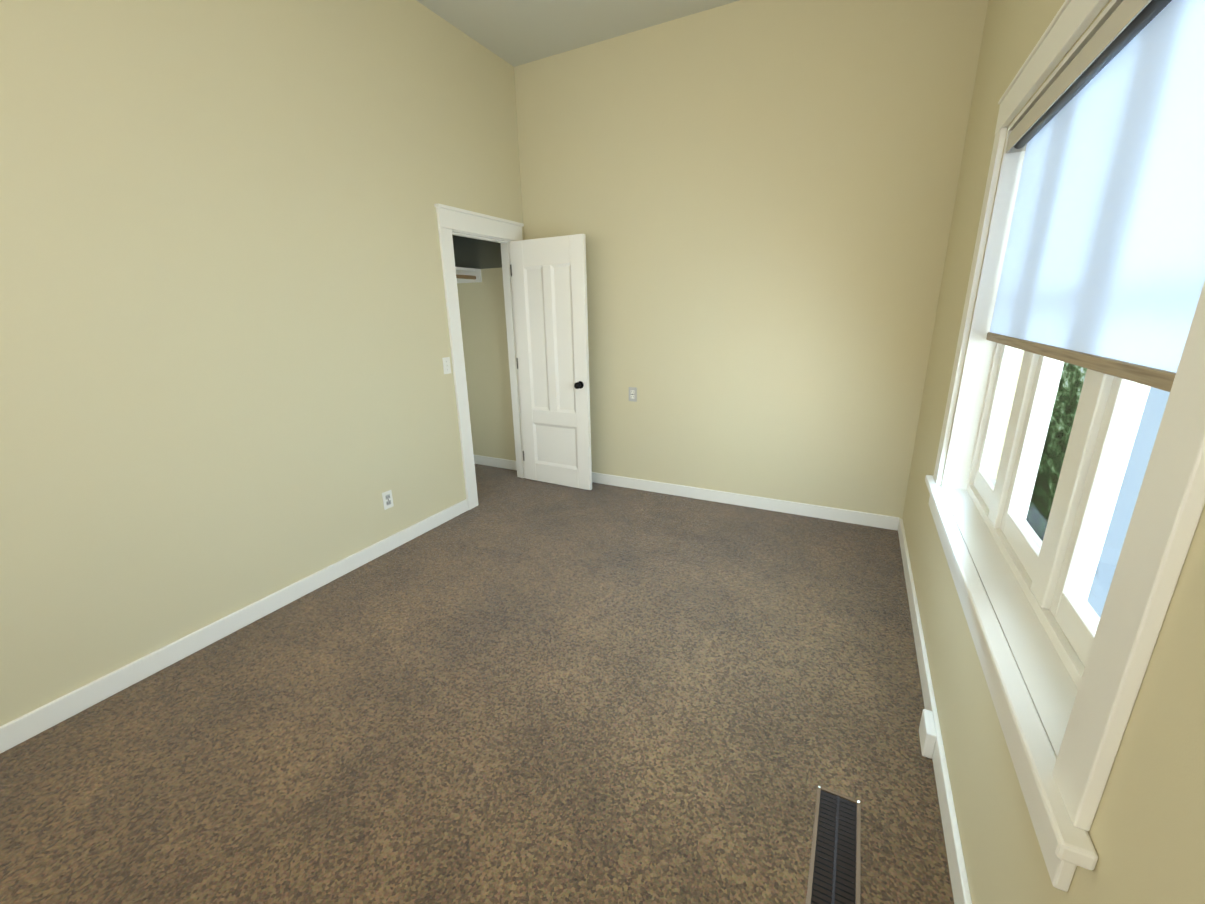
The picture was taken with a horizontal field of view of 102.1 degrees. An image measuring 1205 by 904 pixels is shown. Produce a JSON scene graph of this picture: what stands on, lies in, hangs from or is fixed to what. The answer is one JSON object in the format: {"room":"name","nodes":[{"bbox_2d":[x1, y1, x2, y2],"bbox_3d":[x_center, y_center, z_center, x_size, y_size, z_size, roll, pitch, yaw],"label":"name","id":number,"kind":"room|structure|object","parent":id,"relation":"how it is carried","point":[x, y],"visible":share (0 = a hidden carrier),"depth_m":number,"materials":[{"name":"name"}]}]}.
{"room":"empty bedroom","nodes":[
{"label":"empty bedroom","id":0,"kind":"room"},
{"bbox_2d":[0,0,523,725],"bbox_3d":[-1.862,-0.729,2.063,0.120,3.293,5.083,7,18,26],"label":"wall","id":1,"kind":"structure","parent":0,"point":[226,386],"depth_m":2.19,"materials":[{"name":"beige paint"}]},
{"bbox_2d":[0,499,468,753],"bbox_3d":[-1.967,0.924,2.116,0.016,0.095,3.985,7,18,26],"label":"baseboard","id":2,"kind":"structure","parent":1,"relation":"attached to","point":[21,729],"depth_m":2.24,"materials":[{"name":"white wood"}]},
{"bbox_2d":[382,490,393,509],"bbox_3d":[-1.383,0.308,3.141,0.008,0.116,0.072,7,18,26],"label":"outlet","id":3,"kind":"object","parent":1,"relation":"attached to","point":[387,499],"visible":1,"depth_m":3.14,"materials":[{"name":"white plastic"}]},
{"bbox_2d":[442,357,450,373],"bbox_3d":[-1.101,-0.614,3.462,0.019,0.116,0.070,7,18,26],"label":"light switch","id":4,"kind":"object","parent":1,"relation":"attached to","point":[446,365],"visible":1,"depth_m":3.46,"materials":[{"name":"white plastic"}]},
{"bbox_2d":[434,203,523,509],"bbox_3d":[-0.857,-0.709,3.909,0.036,2.182,0.948,7,18,26],"label":"door frame","id":5,"kind":"structure","parent":1,"relation":"attached to","point":[450,219],"depth_m":3.54,"materials":[{"name":"white wood"}]},
{"bbox_2d":[452,230,525,477],"bbox_3d":[-0.925,-0.657,3.962,0.120,2.055,0.734,7,18,26],"label":"lining","id":6,"kind":"object","parent":1,"relation":"attached to","point":[512,340],"visible":0.44,"depth_m":4.20,"materials":[{"name":"white wood"}]},
{"bbox_2d":[510,234,591,489],"bbox_3d":[-0.420,-0.687,4.052,0.700,2.020,0.174,8,19,28],"label":"closet door","id":7,"kind":"structure","parent":6,"relation":"attached to","point":[549,276],"depth_m":4.00,"materials":[{"name":"white wood"}]},
{"bbox_2d":[0,464,953,903],"bbox_3d":[-0.744,1.026,2.066,4.198,0.120,5.203,7,18,26],"label":"floor","id":8,"kind":"structure","parent":0,"point":[510,688],"depth_m":1.79,"materials":[{"name":"carpet"}]},
{"bbox_2d":[806,784,860,903],"bbox_3d":[0.652,1.137,1.363,0.125,0.008,0.425,7,18,26],"label":"air vent register","id":9,"kind":"object","parent":8,"relation":"on","point":[834,876],"visible":1,"depth_m":1.38,"materials":[{"name":"brown metal"}]},
{"bbox_2d":[416,0,738,66],"bbox_3d":[-0.809,-2.249,1.109,4.198,0.120,5.203,7,18,26],"label":"ceiling","id":10,"kind":"structure","parent":0,"point":[513,33],"depth_m":3.14,"materials":[{"name":"grey paint"}]},
{"bbox_2d":[457,0,988,526],"bbox_3d":[0.384,-1.266,3.752,4.198,3.293,0.120,7,18,26],"label":"wall","id":11,"kind":"structure","parent":0,"point":[753,200],"depth_m":3.32,"materials":[{"name":"beige paint"}]},
{"bbox_2d":[629,387,636,401],"bbox_3d":[0.246,-0.472,3.990,0.072,0.116,0.008,7,18,26],"label":"outlet","id":12,"kind":"object","parent":11,"relation":"attached to","point":[632,393],"visible":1,"depth_m":3.99,"materials":[{"name":"white plastic"}]},
{"bbox_2d":[592,472,899,529],"bbox_3d":[0.692,0.331,3.968,2.972,0.095,0.054,7,18,26],"label":"baseboard","id":13,"kind":"structure","parent":11,"relation":"attached to","point":[847,516],"depth_m":3.74,"materials":[{"name":"white wood"}]},
{"bbox_2d":[902,0,1204,903],"bbox_3d":[0.984,-0.390,0.711,0.240,3.293,4.963,7,18,26],"label":"wall","id":14,"kind":"structure","parent":0,"point":[1146,832],"depth_m":1.09,"materials":[{"name":"beige paint"}]},
{"bbox_2d":[898,518,971,903],"bbox_3d":[0.883,1.129,1.215,0.046,0.099,4.947,7,18,26],"label":"baseboard","id":15,"kind":"structure","parent":14,"relation":"attached to","point":[931,742],"depth_m":1.64,"materials":[{"name":"white wood"}]},
{"bbox_2d":[928,496,1076,891],"bbox_3d":[1.140,0.428,1.525,0.020,0.100,1.778,7,18,26],"label":"trim","id":16,"kind":"structure","parent":14,"relation":"attached to","point":[1061,872],"depth_m":0.99,"materials":[{"name":"white wood"}]},
{"bbox_2d":[925,475,1097,869],"bbox_3d":[1.168,0.368,1.492,0.135,0.032,1.858,7,18,26],"label":"window sill","id":17,"kind":"structure","parent":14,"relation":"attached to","point":[1037,688],"depth_m":1.10,"materials":[{"name":"white wood"}]},
{"bbox_2d":[941,0,1122,488],"bbox_3d":[1.175,-0.295,1.288,0.090,1.420,1.568,7,18,26],"label":"window frame","id":18,"kind":"structure","parent":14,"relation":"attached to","point":[979,355],"depth_m":1.93,"materials":[{"name":"white wood"}]},
{"bbox_2d":[966,343,1169,688],"bbox_3d":[1.250,-0.294,1.248,0.080,1.373,1.538,7,18,26],"label":"window","id":19,"kind":"structure","parent":18,"relation":"attached to","point":[1054,571],"depth_m":1.20,"materials":[{"name":"white"}]},
{"bbox_2d":[933,0,1204,830],"bbox_3d":[1.121,-0.376,1.292,0.028,1.510,1.786,7,18,26],"label":"window frame","id":20,"kind":"structure","parent":14,"relation":"in","point":[1167,511],"depth_m":0.69,"materials":[{"name":"white wood"}]},
{"bbox_2d":[986,0,1204,391],"bbox_3d":[1.164,-0.608,1.199,0.072,0.738,1.532,7,18,26],"label":"roller blind","id":21,"kind":"object","parent":20,"relation":"attached to","point":[1103,269],"visible":1,"depth_m":1.03,"materials":[{"name":"fabric"}]},
{"label":"outside","id":22,"kind":"structure","parent":0,"visible":0},
{"bbox_2d":[1026,362,1169,616],"bbox_3d":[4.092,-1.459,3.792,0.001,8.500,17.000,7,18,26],"label":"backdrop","id":23,"kind":"structure","parent":22,"point":[1110,541],"depth_m":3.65,"materials":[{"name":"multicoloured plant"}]},
{"bbox_3d":[-1.505,-1.228,3.747,0.850,3.293,1.633,7,18,26],"label":"wall","id":24,"kind":"structure","parent":0,"visible":0},
{"bbox_2d":[452,235,501,282],"bbox_3d":[-1.435,-1.744,3.624,0.728,0.850,1.511,7,18,26],"label":"closet shelf","id":25,"kind":"object","parent":24,"relation":"attached to","point":[473,257],"visible":0.15,"depth_m":4.34,"materials":[{"name":"white wood"}]},
{"bbox_2d":[456,274,475,278],"bbox_3d":[-1.485,-1.381,3.760,0.032,0.032,1.470,7,18,26],"label":"hanging rail","id":26,"kind":"object","parent":25,"relation":"attached to","point":[465,276],"visible":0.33,"depth_m":4.27,"materials":[{"name":"brown wood"}]},
{"bbox_2d":[474,455,516,469],"bbox_3d":[-1.394,0.298,4.220,0.730,0.095,1.513,7,18,26],"label":"baseboard","id":27,"kind":"structure","parent":24,"relation":"attached to","point":[496,462],"depth_m":4.86,"materials":[{"name":"white wood"}]}
]}

